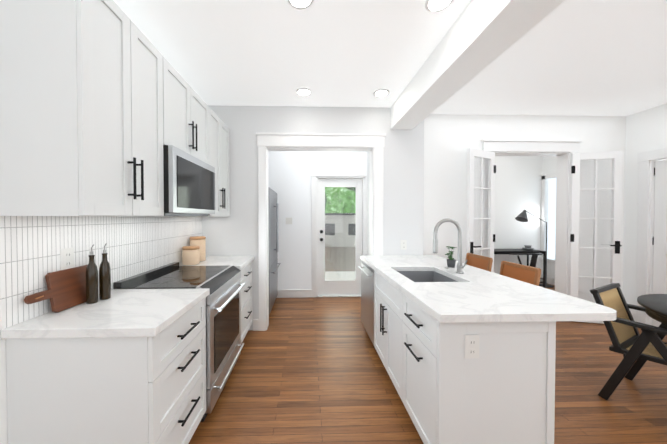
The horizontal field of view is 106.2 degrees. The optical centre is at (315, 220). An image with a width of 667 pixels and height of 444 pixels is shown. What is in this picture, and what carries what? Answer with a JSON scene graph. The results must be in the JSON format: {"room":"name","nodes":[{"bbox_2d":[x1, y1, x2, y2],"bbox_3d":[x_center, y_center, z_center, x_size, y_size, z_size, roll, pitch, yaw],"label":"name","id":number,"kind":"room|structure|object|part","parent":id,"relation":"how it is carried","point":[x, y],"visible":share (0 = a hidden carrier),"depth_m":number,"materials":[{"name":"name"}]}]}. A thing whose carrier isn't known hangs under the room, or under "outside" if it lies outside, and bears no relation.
{"room":"kitchen","nodes":[
{"label":"kitchen","id":0,"kind":"room"},
{"bbox_2d":[0,216,172,443],"bbox_3d":[-1.384,0.018,0.201,0.150,2.750,8.550,0,1,-2],"label":"wall","id":1,"kind":"structure","parent":0,"point":[3,411],"depth_m":1.07,"materials":[{"name":"white paint"}]},
{"bbox_2d":[0,0,171,215],"bbox_3d":[-1.165,-0.554,1.375,0.348,1.060,0.657,0,1,-2],"label":"upper cabinet","id":2,"kind":"object","parent":1,"relation":"attached to","point":[102,102],"depth_m":1.06,"materials":[{"name":"white paint"}]},
{"bbox_2d":[0,216,201,329],"bbox_3d":[-1.355,0.206,2.051,0.008,0.480,1.996,0,1,-2],"label":"tile backsplash","id":3,"kind":"structure","parent":1,"relation":"attached to","point":[31,247],"depth_m":1.39,"materials":[{"name":"white tile"}]},
{"bbox_2d":[60,247,73,269],"bbox_3d":[-1.328,0.206,1.341,0.008,0.118,0.072,0,1,-2],"label":"outlet","id":4,"kind":"object","parent":3,"relation":"attached to","point":[66,258],"visible":0.94,"depth_m":1.33,"materials":[{"name":"white plastic"}]},
{"bbox_2d":[172,66,211,165],"bbox_3d":[-1.183,-0.802,2.021,0.348,0.584,0.758,0,1,-2],"label":"upper cabinet","id":5,"kind":"object","parent":1,"relation":"attached to","point":[191,116],"depth_m":2.01,"materials":[{"name":"white paint"}]},
{"bbox_2d":[163,145,214,215],"bbox_3d":[-1.153,-0.272,2.029,0.408,0.467,0.748,0,1,-2],"label":"microwave","id":6,"kind":"object","parent":5,"relation":"attached to","point":[189,184],"visible":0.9,"depth_m":1.85,"materials":[{"name":"silver metal"}]},
{"bbox_2d":[173,111,229,216],"bbox_3d":[-1.201,-0.573,2.684,0.348,1.060,0.679,0,1,-2],"label":"upper cabinet","id":7,"kind":"object","parent":1,"relation":"attached to","point":[220,132],"depth_m":2.72,"materials":[{"name":"white paint"}]},
{"bbox_2d":[202,105,373,329],"bbox_3d":[-0.335,-0.025,3.151,2.110,2.750,0.150,0,1,-2],"label":"wall","id":8,"kind":"structure","parent":0,"point":[235,233],"depth_m":3.06,"materials":[{"name":"white paint"}]},
{"bbox_2d":[253,319,258,330],"bbox_3d":[-0.727,1.282,3.076,0.070,0.140,0.015,0,1,-2],"label":"baseboard","id":9,"kind":"structure","parent":8,"relation":"attached to","point":[255,324],"depth_m":3.07,"materials":[{"name":"white paint"}]},
{"bbox_2d":[258,146,265,330],"bbox_3d":[-0.650,0.214,3.061,0.085,2.275,0.020,0,1,-2],"label":"trim","id":10,"kind":"structure","parent":8,"relation":"attached to","point":[262,234],"depth_m":3.05,"materials":[{"name":"white paint"}]},
{"bbox_2d":[265,147,268,329],"bbox_3d":[-0.604,0.223,3.147,0.013,2.255,0.160,0,1,-2],"label":"trim","id":11,"kind":"structure","parent":8,"relation":"attached to","point":[267,236],"depth_m":3.13,"materials":[{"name":"white paint"}]},
{"bbox_2d":[266,147,373,151],"bbox_3d":[0.055,-0.899,3.149,1.330,0.013,0.160,0,1,-2],"label":"trim","id":12,"kind":"structure","parent":8,"relation":"attached to","point":[354,149],"depth_m":3.14,"materials":[{"name":"white paint"}]},
{"bbox_2d":[257,135,384,146],"bbox_3d":[0.075,-0.971,3.062,1.555,0.135,0.024,0,1,-2],"label":"trim","id":13,"kind":"structure","parent":8,"relation":"attached to","point":[311,141],"depth_m":3.05,"materials":[{"name":"white paint"}]},
{"bbox_2d":[256,133,385,135],"bbox_3d":[0.075,-1.051,3.054,1.585,0.025,0.036,0,1,-2],"label":"trim","id":14,"kind":"structure","parent":8,"relation":"attached to","point":[336,134],"depth_m":3.04,"materials":[{"name":"white paint"}]},
{"bbox_2d":[369,148,373,254],"bbox_3d":[0.714,0.222,3.183,0.013,2.255,0.160,0,1,-2],"label":"trim","id":15,"kind":"structure","parent":8,"relation":"attached to","point":[371,182],"depth_m":3.15,"materials":[{"name":"white paint"}]},
{"bbox_2d":[373,147,383,255],"bbox_3d":[0.782,0.213,3.100,0.120,2.275,0.020,0,1,-2],"label":"trim","id":16,"kind":"structure","parent":8,"relation":"attached to","point":[378,203],"depth_m":3.08,"materials":[{"name":"white paint"}]},
{"bbox_2d":[268,151,364,289],"bbox_3d":[-0.280,-0.043,4.418,2.290,2.750,0.180,0,1,-2],"label":"wall","id":17,"kind":"structure","parent":0,"point":[289,179],"depth_m":4.33,"materials":[{"name":"white paint"}]},
{"bbox_2d":[286,218,291,223],"bbox_3d":[-0.452,0.003,4.319,0.115,0.115,0.008,0,1,-2],"label":"light switch","id":18,"kind":"object","parent":17,"relation":"attached to","point":[288,220],"visible":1,"depth_m":4.32,"materials":[{"name":"white plastic"}]},
{"bbox_2d":[276,289,311,297],"bbox_3d":[-0.742,1.263,4.327,1.360,0.140,0.015,0,1,-2],"label":"baseboard","id":19,"kind":"structure","parent":17,"relation":"attached to","point":[296,293],"depth_m":4.33,"materials":[{"name":"white paint"}]},
{"bbox_2d":[312,176,315,297],"bbox_3d":[-0.022,0.273,4.330,0.080,2.120,0.018,0,1,-2],"label":"trim","id":20,"kind":"structure","parent":17,"relation":"attached to","point":[313,236],"depth_m":4.32,"materials":[{"name":"white paint"}]},
{"bbox_2d":[316,176,317,296],"bbox_3d":[0.030,0.282,4.431,0.031,2.100,0.180,0,1,-2],"label":"trim","id":21,"kind":"structure","parent":17,"relation":"attached to","point":[316,236],"depth_m":4.34,"materials":[{"name":"white paint"}]},
{"bbox_2d":[316,295,360,296],"bbox_3d":[0.440,1.324,4.478,0.850,0.025,0.220,0,1,-2],"label":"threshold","id":22,"kind":"structure","parent":17,"relation":"attached to","point":[339,296],"depth_m":4.38,"materials":[{"name":"white paint"}]},
{"bbox_2d":[311,170,366,176],"bbox_3d":[0.443,-0.817,4.327,1.030,0.100,0.020,0,1,-2],"label":"door frame","id":23,"kind":"structure","parent":17,"relation":"attached to","point":[336,173],"depth_m":4.32,"materials":[{"name":"white paint"}]},
{"bbox_2d":[318,179,362,294],"bbox_3d":[0.441,0.287,4.421,0.786,2.046,0.050,0,1,-2],"label":"door leaf","id":24,"kind":"structure","parent":17,"relation":"in","point":[341,287],"depth_m":4.40,"materials":[{"name":"white paint"}]},
{"bbox_2d":[325,187,355,279],"bbox_3d":[0.441,0.233,4.423,0.582,1.684,0.006,0,1,-2],"label":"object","id":25,"kind":"structure","parent":24,"relation":"attached to","point":[353,193],"depth_m":4.42,"materials":[{"name":"clear glass"}]},
{"bbox_2d":[317,176,363,178],"bbox_3d":[0.440,-0.754,4.427,0.850,0.031,0.180,0,1,-2],"label":"trim","id":26,"kind":"structure","parent":17,"relation":"attached to","point":[336,177],"depth_m":4.34,"materials":[{"name":"white paint"}]},
{"bbox_2d":[365,176,366,254],"bbox_3d":[0.908,0.273,4.356,0.080,2.120,0.018,0,1,-2],"label":"trim","id":27,"kind":"structure","parent":17,"relation":"attached to","point":[365,215],"depth_m":4.34,"materials":[{"name":"white paint"}]},
{"bbox_2d":[365,152,366,170],"bbox_3d":[0.915,-0.044,4.451,0.100,2.750,0.180,0,1,-2],"label":"wall","id":28,"kind":"structure","parent":0,"point":[365,161],"depth_m":4.35,"materials":[{"name":"white paint"}]},
{"bbox_2d":[362,177,364,254],"bbox_3d":[0.851,0.281,4.454,0.031,2.100,0.180,0,1,-2],"label":"trim","id":29,"kind":"structure","parent":28,"relation":"attached to","point":[363,228],"depth_m":4.36,"materials":[{"name":"white paint"}]},
{"bbox_2d":[114,0,666,115],"bbox_3d":[1.847,-1.415,0.720,6.640,0.100,9.450,0,1,-2],"label":"ceiling","id":30,"kind":"structure","parent":0,"point":[343,53],"depth_m":2.08,"materials":[{"name":"white paint"}]},
{"bbox_2d":[287,0,313,9],"bbox_3d":[-0.091,-1.372,1.542,0.170,0.008,0.170,0,1,-2],"label":"recessed light","id":31,"kind":"object","parent":30,"relation":"in","point":[301,4],"visible":1,"depth_m":1.58,"materials":[{"name":"white paint"}]},
{"bbox_2d":[296,88,311,95],"bbox_3d":[-0.123,-1.389,2.702,0.170,0.008,0.170,0,1,-2],"label":"recessed light","id":32,"kind":"object","parent":30,"relation":"in","point":[303,91],"visible":1,"depth_m":2.68,"materials":[{"name":"white paint"}]},
{"bbox_2d":[373,89,389,96],"bbox_3d":[0.722,-1.389,2.725,0.170,0.008,0.170,0,1,-2],"label":"recessed light","id":33,"kind":"object","parent":30,"relation":"in","point":[380,92],"visible":1,"depth_m":2.71,"materials":[{"name":"white paint"}]},
{"bbox_2d":[425,0,452,12],"bbox_3d":[0.779,-1.372,1.566,0.170,0.008,0.170,0,1,-2],"label":"recessed light","id":34,"kind":"object","parent":30,"relation":"in","point":[432,6],"visible":1,"depth_m":1.59,"materials":[{"name":"white paint"}]},
{"bbox_2d":[391,0,564,129],"bbox_3d":[1.165,-1.212,-0.462,0.270,0.269,7.119,0,1,-2],"label":"ceiling beam","id":35,"kind":"structure","parent":30,"relation":"attached to","point":[479,37],"depth_m":1.71,"materials":[{"name":"white paint"}]},
{"bbox_2d":[367,107,423,254],"bbox_3d":[1.033,-0.027,3.279,0.632,2.750,0.330,0,1,-2],"label":"wall pier","id":36,"kind":"object","parent":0,"point":[403,195],"visible":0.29,"depth_m":3.11,"materials":[{"name":"white paint"}]},
{"bbox_2d":[401,240,406,249],"bbox_3d":[1.102,0.301,3.116,0.075,0.120,0.008,0,1,-2],"label":"outlet","id":37,"kind":"object","parent":36,"relation":"attached to","point":[403,244],"visible":1,"depth_m":3.12,"materials":[{"name":"white plastic"}]},
{"bbox_2d":[189,283,666,443],"bbox_3d":[1.847,1.425,0.761,6.640,0.080,9.450,0,1,-2],"label":"floor","id":38,"kind":"structure","parent":0,"point":[309,370],"depth_m":2.01,"materials":[{"name":"brown wood"}]},
{"bbox_2d":[6,296,206,443],"bbox_3d":[-1.030,0.937,1.379,0.618,0.879,0.578,0,1,-2],"label":"base cabinet","id":39,"kind":"object","parent":38,"relation":"on","point":[123,366],"depth_m":1.09,"materials":[{"name":"white paint"}]},
{"bbox_2d":[1,288,208,339],"bbox_3d":[-1.017,0.476,1.364,0.643,0.040,0.597,0,1,-2],"label":"countertop","id":40,"kind":"structure","parent":39,"relation":"on","point":[129,314],"depth_m":1.18,"materials":[{"name":"white stone"}]},
{"bbox_2d":[24,265,86,312],"bbox_3d":[-1.288,0.354,1.297,0.044,0.200,0.355,-10,1,-1],"label":"cutting board","id":41,"kind":"object","parent":40,"relation":"on","point":[66,288],"visible":0.75,"depth_m":1.28,"materials":[{"name":"brown wood"}]},
{"bbox_2d":[86,244,97,303],"bbox_3d":[-1.236,0.293,1.385,0.052,0.324,0.052,0,1,-2],"label":"oil bottle","id":42,"kind":"object","parent":40,"relation":"on","point":[91,283],"visible":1,"depth_m":1.37,"materials":[{"name":"black glass"}]},
{"bbox_2d":[99,243,110,299],"bbox_3d":[-1.221,0.292,1.452,0.052,0.324,0.052,0,1,-2],"label":"oil bottle","id":43,"kind":"object","parent":40,"relation":"on","point":[104,281],"visible":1,"depth_m":1.44,"materials":[{"name":"black glass"}]},
{"bbox_2d":[113,262,245,421],"bbox_3d":[-1.001,0.885,2.050,0.696,0.962,0.757,0,1,-2],"label":"range","id":44,"kind":"object","parent":38,"relation":"on","point":[225,286],"visible":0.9,"depth_m":1.90,"materials":[{"name":"silver metal"}]},
{"bbox_2d":[209,264,251,342],"bbox_3d":[-1.067,0.917,2.740,0.618,0.879,0.618,0,1,-2],"label":"base cabinet","id":45,"kind":"object","parent":38,"relation":"on","point":[246,273],"depth_m":2.76,"materials":[{"name":"white paint"}]},
{"bbox_2d":[179,256,252,267],"bbox_3d":[-1.055,0.456,2.742,0.643,0.040,0.637,0,1,-2],"label":"countertop","id":46,"kind":"structure","parent":45,"relation":"on","point":[237,261],"depth_m":2.68,"materials":[{"name":"white stone"}]},
{"bbox_2d":[182,246,199,264],"bbox_3d":[-1.258,0.350,2.536,0.160,0.176,0.160,0,1,-2],"label":"canister","id":47,"kind":"object","parent":46,"relation":"on","point":[190,255],"visible":1,"depth_m":2.47,"materials":[{"name":"beige ceramic"}]},
{"bbox_2d":[190,236,205,260],"bbox_3d":[-1.278,0.305,2.725,0.160,0.261,0.160,0,1,-2],"label":"canister","id":48,"kind":"object","parent":46,"relation":"on","point":[200,241],"visible":0.71,"depth_m":2.68,"materials":[{"name":"beige ceramic"}]},
{"bbox_2d":[269,188,280,314],"bbox_3d":[-0.983,0.441,3.815,0.831,1.800,0.900,0,1,-2],"label":"fridge","id":49,"kind":"object","parent":38,"relation":"on","point":[273,249],"visible":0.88,"depth_m":3.76,"materials":[{"name":"silver metal"}]},
{"bbox_2d":[358,258,555,443],"bbox_3d":[0.872,0.925,2.190,0.652,0.879,1.861,0,1,-2],"label":"kitchen island","id":50,"kind":"object","parent":38,"relation":"on","point":[466,353],"depth_m":1.28,"materials":[{"name":"white paint"}]},
{"bbox_2d":[358,260,375,349],"bbox_3d":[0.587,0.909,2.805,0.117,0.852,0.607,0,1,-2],"label":"dishwasher","id":51,"kind":"object","parent":50,"relation":"in","point":[367,271],"depth_m":2.72,"materials":[{"name":"silver metal"}]},
{"bbox_2d":[465,335,478,358],"bbox_3d":[0.788,0.633,1.256,0.072,0.118,0.008,0,1,-2],"label":"outlet plate","id":52,"kind":"object","parent":50,"relation":"attached to","point":[471,341],"depth_m":1.25,"materials":[{"name":"white plastic"}]},
{"bbox_2d":[360,255,616,321],"bbox_3d":[1.055,0.465,2.175,0.945,0.040,1.888,0,1,-2],"label":"island countertop","id":53,"kind":"structure","parent":50,"relation":"on","point":[477,295],"depth_m":1.48,"materials":[{"name":"white stone"}]},
{"bbox_2d":[402,270,457,281],"bbox_3d":[0.930,0.584,2.114,0.428,0.221,0.558,0,1,-2],"label":"sink","id":54,"kind":"object","parent":53,"relation":"in","point":[418,275],"depth_m":2.39,"materials":[{"name":"grey metal"}]},
{"bbox_2d":[445,246,456,267],"bbox_3d":[1.294,0.343,2.382,0.101,0.194,0.093,0,1,-2],"label":"plant","id":55,"kind":"object","parent":53,"relation":"on","point":[451,261],"visible":1,"depth_m":2.37,"materials":[{"name":"green plant"}]},
{"bbox_3d":[1.292,0.406,2.377,0.080,0.070,0.080,0,1,-2],"label":"pot","id":56,"kind":"part","parent":55,"relation":"part of","materials":[{"name":"grey ceramic"}]},
{"bbox_2d":[433,218,469,273],"bbox_3d":[1.126,0.213,2.090,0.261,0.466,0.111,0,1,-2],"label":"faucet","id":57,"kind":"object","parent":53,"relation":"on","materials":[{"name":"silver metal"}]},
{"bbox_2d":[465,253,492,271],"bbox_3d":[1.624,0.871,2.793,0.432,0.972,0.428,0,1,-2],"label":"stool","id":58,"kind":"object","parent":38,"relation":"on","point":[480,261],"visible":0.08,"depth_m":2.76,"materials":[{"name":"brown wood"}]},
{"bbox_2d":[494,249,545,271],"bbox_3d":[4.032,0.961,5.151,1.070,0.720,0.400,0,1,-2],"label":"desk","id":59,"kind":"object","parent":38,"relation":"on","point":[502,251],"visible":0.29,"depth_m":4.96,"materials":[{"name":"black metal"}]},
{"bbox_2d":[522,245,533,249],"bbox_3d":[4.378,0.555,5.145,0.200,0.090,0.200,0,1,-2],"label":"bowl","id":60,"kind":"object","parent":59,"relation":"on","point":[527,247],"visible":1,"depth_m":5.12,"materials":[{"name":"grey ceramic"}]},
{"bbox_2d":[500,261,540,285],"bbox_3d":[1.639,0.879,2.253,0.432,0.972,0.428,0,1,-2],"label":"stool","id":61,"kind":"object","parent":38,"relation":"on","point":[526,274],"visible":0.08,"depth_m":2.22,"materials":[{"name":"brown wood"}]},
{"bbox_2d":[515,210,553,287],"bbox_3d":[4.403,0.553,5.014,0.779,1.540,0.238,0,1,-8],"label":"floor lamp","id":62,"kind":"object","parent":38,"relation":"on","point":[521,217],"visible":0.9,"depth_m":5.01,"materials":[{"name":"grey metal"}]},
{"bbox_2d":[590,283,666,399],"bbox_3d":[2.575,0.965,1.815,0.586,0.832,0.690,0,1,-26],"label":"armchair","id":63,"kind":"object","parent":38,"relation":"on","point":[633,346],"visible":0.9,"depth_m":1.91,"materials":[{"name":"black wood"}]},
{"bbox_2d":[637,294,666,324],"bbox_3d":[2.896,0.998,1.559,1.100,0.750,1.100,0,1,-2],"label":"dining table","id":64,"kind":"object","parent":38,"relation":"on","point":[654,306],"visible":1,"depth_m":1.85,"materials":[{"name":"black wood"}]},
{"bbox_2d":[494,156,541,273],"bbox_3d":[3.064,-0.058,5.425,3.950,2.750,0.150,0,1,-2],"label":"wall","id":65,"kind":"structure","parent":0,"point":[518,185],"depth_m":5.38,"materials":[{"name":"white paint"}]},
{"bbox_2d":[423,114,625,301],"bbox_3d":[2.835,-0.029,3.418,2.978,2.750,0.150,0,1,-2],"label":"wall","id":66,"kind":"structure","parent":0,"point":[449,139],"depth_m":3.32,"materials":[{"name":"white paint"}]},
{"bbox_2d":[466,148,495,272],"bbox_3d":[2.122,0.227,3.156,0.542,2.223,0.092,0,1,-27],"label":"french door","id":67,"kind":"structure","parent":66,"relation":"in","point":[472,153],"depth_m":3.16,"materials":[{"name":"white paint"}]},
{"label":"glass","id":68,"kind":"part","parent":67,"relation":"part of","materials":[{"name":"clear glass"}]},
{"bbox_3d":[2.139,0.230,3.147,0.520,1.900,0.060,0,1,-27],"label":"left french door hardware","id":69,"kind":"part","parent":67,"relation":"part of","materials":[{"name":"white wood"}]},
{"bbox_2d":[482,151,491,256],"bbox_3d":[2.282,0.208,3.321,0.110,2.280,0.020,0,1,-2],"label":"trim","id":70,"kind":"structure","parent":66,"relation":"attached to","point":[485,211],"depth_m":3.31,"materials":[{"name":"white paint"}]},
{"bbox_2d":[494,152,568,155],"bbox_3d":[2.864,-0.906,3.406,1.060,0.016,0.158,0,1,-2],"label":"trim","id":71,"kind":"structure","parent":66,"relation":"attached to","point":[529,153],"depth_m":3.34,"materials":[{"name":"white paint"}]},
{"bbox_2d":[483,141,579,151],"bbox_3d":[2.867,-0.977,3.318,1.300,0.130,0.024,0,1,-2],"label":"trim","id":72,"kind":"structure","parent":66,"relation":"attached to","point":[532,146],"depth_m":3.31,"materials":[{"name":"white paint"}]},
{"bbox_2d":[481,139,581,141],"bbox_3d":[2.867,-1.055,3.310,1.340,0.025,0.038,0,1,-2],"label":"trim","id":73,"kind":"structure","parent":66,"relation":"attached to","point":[500,140],"depth_m":3.29,"materials":[{"name":"white paint"}]},
{"bbox_2d":[555,153,568,294],"bbox_3d":[3.387,0.216,3.437,0.016,2.260,0.158,0,1,-2],"label":"trim","id":74,"kind":"structure","parent":66,"relation":"attached to","point":[562,204],"depth_m":3.42,"materials":[{"name":"white paint"}]},
{"bbox_2d":[567,152,577,294],"bbox_3d":[3.451,0.207,3.354,0.110,2.280,0.020,0,1,-2],"label":"trim","id":75,"kind":"structure","parent":66,"relation":"attached to","point":[570,153],"depth_m":3.35,"materials":[{"name":"white paint"}]},
{"bbox_2d":[569,151,622,323],"bbox_3d":[3.639,0.226,3.239,0.542,2.223,0.092,0,1,13],"label":"french door","id":76,"kind":"structure","parent":66,"relation":"in","point":[616,157],"depth_m":3.26,"materials":[{"name":"white paint"}]},
{"bbox_3d":[3.624,0.229,3.226,0.520,1.900,0.060,0,1,13],"label":"right french door hardware","id":77,"kind":"part","parent":76,"relation":"part of","materials":[{"name":"white wood"}]},
{"label":"glass","id":78,"kind":"part","parent":76,"relation":"part of","materials":[{"name":"clear glass"}]},
{"bbox_2d":[541,156,547,274],"bbox_3d":[4.967,-0.057,5.357,0.150,2.750,0.090,0,1,-2],"label":"wall","id":79,"kind":"structure","parent":0,"point":[544,167],"depth_m":5.32,"materials":[{"name":"white paint"}]},
{"bbox_2d":[547,258,554,277],"bbox_3d":[4.973,1.061,5.159,0.150,0.520,0.340,0,1,-2],"label":"wall","id":80,"kind":"structure","parent":0,"point":[551,269],"depth_m":5.18,"materials":[{"name":"white paint"}]},
{"bbox_2d":[541,176,545,261],"bbox_3d":[4.882,-0.042,5.350,0.020,1.840,0.080,0,1,-2],"label":"trim","id":81,"kind":"structure","parent":80,"relation":"attached to","point":[543,209],"depth_m":5.34,"materials":[{"name":"white paint"}]},
{"bbox_2d":[539,258,554,262],"bbox_3d":[4.873,0.826,5.153,0.050,0.050,0.540,0,1,-2],"label":"trim","id":82,"kind":"structure","parent":80,"relation":"attached to","point":[550,260],"depth_m":5.17,"materials":[{"name":"white paint"}]},
{"bbox_2d":[547,178,555,258],"bbox_3d":[4.952,-0.039,5.142,0.010,1.680,0.340,0,1,-2],"label":"window","id":83,"kind":"structure","parent":80,"relation":"in","point":[551,216],"depth_m":5.23,"materials":[{"name":"white glass"}]},
{"bbox_2d":[546,156,556,178],"bbox_3d":[4.973,-1.153,5.127,0.150,0.550,0.340,0,1,-2],"label":"wall","id":84,"kind":"structure","parent":0,"point":[551,162],"depth_m":5.18,"materials":[{"name":"white paint"}]},
{"bbox_2d":[542,173,555,178],"bbox_3d":[4.888,-0.928,5.128,0.020,0.100,0.500,0,1,-2],"label":"trim","id":85,"kind":"structure","parent":84,"relation":"attached to","point":[550,175],"depth_m":5.20,"materials":[{"name":"white paint"}]},
{"bbox_2d":[623,103,666,312],"bbox_3d":[4.266,-0.020,2.842,0.150,2.750,1.080,0,1,-2],"label":"wall","id":86,"kind":"structure","parent":0,"point":[638,132],"depth_m":3.27,"materials":[{"name":"white paint"}]},
{"bbox_2d":[631,312,635,321],"bbox_3d":[4.170,1.278,3.324,0.015,0.140,0.150,0,1,-2],"label":"baseboard","id":87,"kind":"structure","parent":86,"relation":"attached to","point":[633,315],"depth_m":3.26,"materials":[{"name":"white paint"}]},
{"bbox_2d":[636,161,649,323],"bbox_3d":[4.171,0.290,3.185,0.020,2.120,0.100,0,1,-2],"label":"trim","id":88,"kind":"structure","parent":86,"relation":"attached to","point":[643,227],"depth_m":3.18,"materials":[{"name":"white paint"}]},
{"bbox_2d":[637,148,666,161],"bbox_3d":[4.182,-0.803,2.704,0.024,0.120,1.050,0,1,-2],"label":"trim","id":89,"kind":"structure","parent":86,"relation":"attached to","point":[656,154],"depth_m":3.08,"materials":[{"name":"white paint"}]},
{"bbox_2d":[647,160,662,324],"bbox_3d":[4.258,0.301,3.130,0.158,2.100,0.016,0,1,-2],"label":"trim","id":90,"kind":"structure","parent":86,"relation":"attached to","point":[651,234],"depth_m":3.12,"materials":[{"name":"white paint"}]},
{"bbox_2d":[652,160,666,326],"bbox_3d":[4.249,0.309,2.722,0.040,2.071,0.796,0,1,-2],"label":"door leaf","id":91,"kind":"structure","parent":86,"relation":"in","point":[660,249],"depth_m":3.06,"materials":[{"name":"white paint"}]},
{"bbox_3d":[4.997,-0.041,4.263,0.150,2.750,1.420,0,1,-2],"label":"wall","id":92,"kind":"structure","parent":0,"visible":0},
{"bbox_2d":[541,275,554,284],"bbox_3d":[4.908,1.261,4.495,0.015,0.140,1.850,0,1,-2],"label":"baseboard","id":93,"kind":"structure","parent":92,"relation":"attached to","point":[550,280],"depth_m":5.19,"materials":[{"name":"white paint"}]},
{"label":"outside","id":94,"kind":"structure","parent":0,"visible":0},
{"bbox_2d":[325,247,354,271],"bbox_3d":[0.804,1.437,10.312,10.000,0.060,11.400,0,1,-2],"label":"ground","id":95,"kind":"structure","parent":94,"point":[341,253],"depth_m":9.28,"materials":[{"name":"beige concrete"}]},
{"bbox_2d":[325,271,354,280],"bbox_3d":[0.534,1.415,5.602,1.800,0.120,2.000,0,1,-2],"label":"landing","id":96,"kind":"object","parent":95,"relation":"on","point":[334,274],"depth_m":6.14,"materials":[{"name":"white concrete"}]},
{"bbox_2d":[325,213,355,246],"bbox_3d":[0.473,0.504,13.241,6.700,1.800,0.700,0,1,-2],"label":"garage","id":97,"kind":"structure","parent":95,"relation":"on","point":[340,242],"depth_m":13.01,"materials":[{"name":"grey"}]},
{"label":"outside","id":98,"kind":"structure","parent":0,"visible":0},
{"bbox_2d":[325,187,355,212],"bbox_3d":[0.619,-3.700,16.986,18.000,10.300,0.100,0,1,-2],"label":"tree","id":99,"kind":"object","parent":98,"point":[345,193],"depth_m":17.00,"materials":[{"name":"green plant"}]}
]}

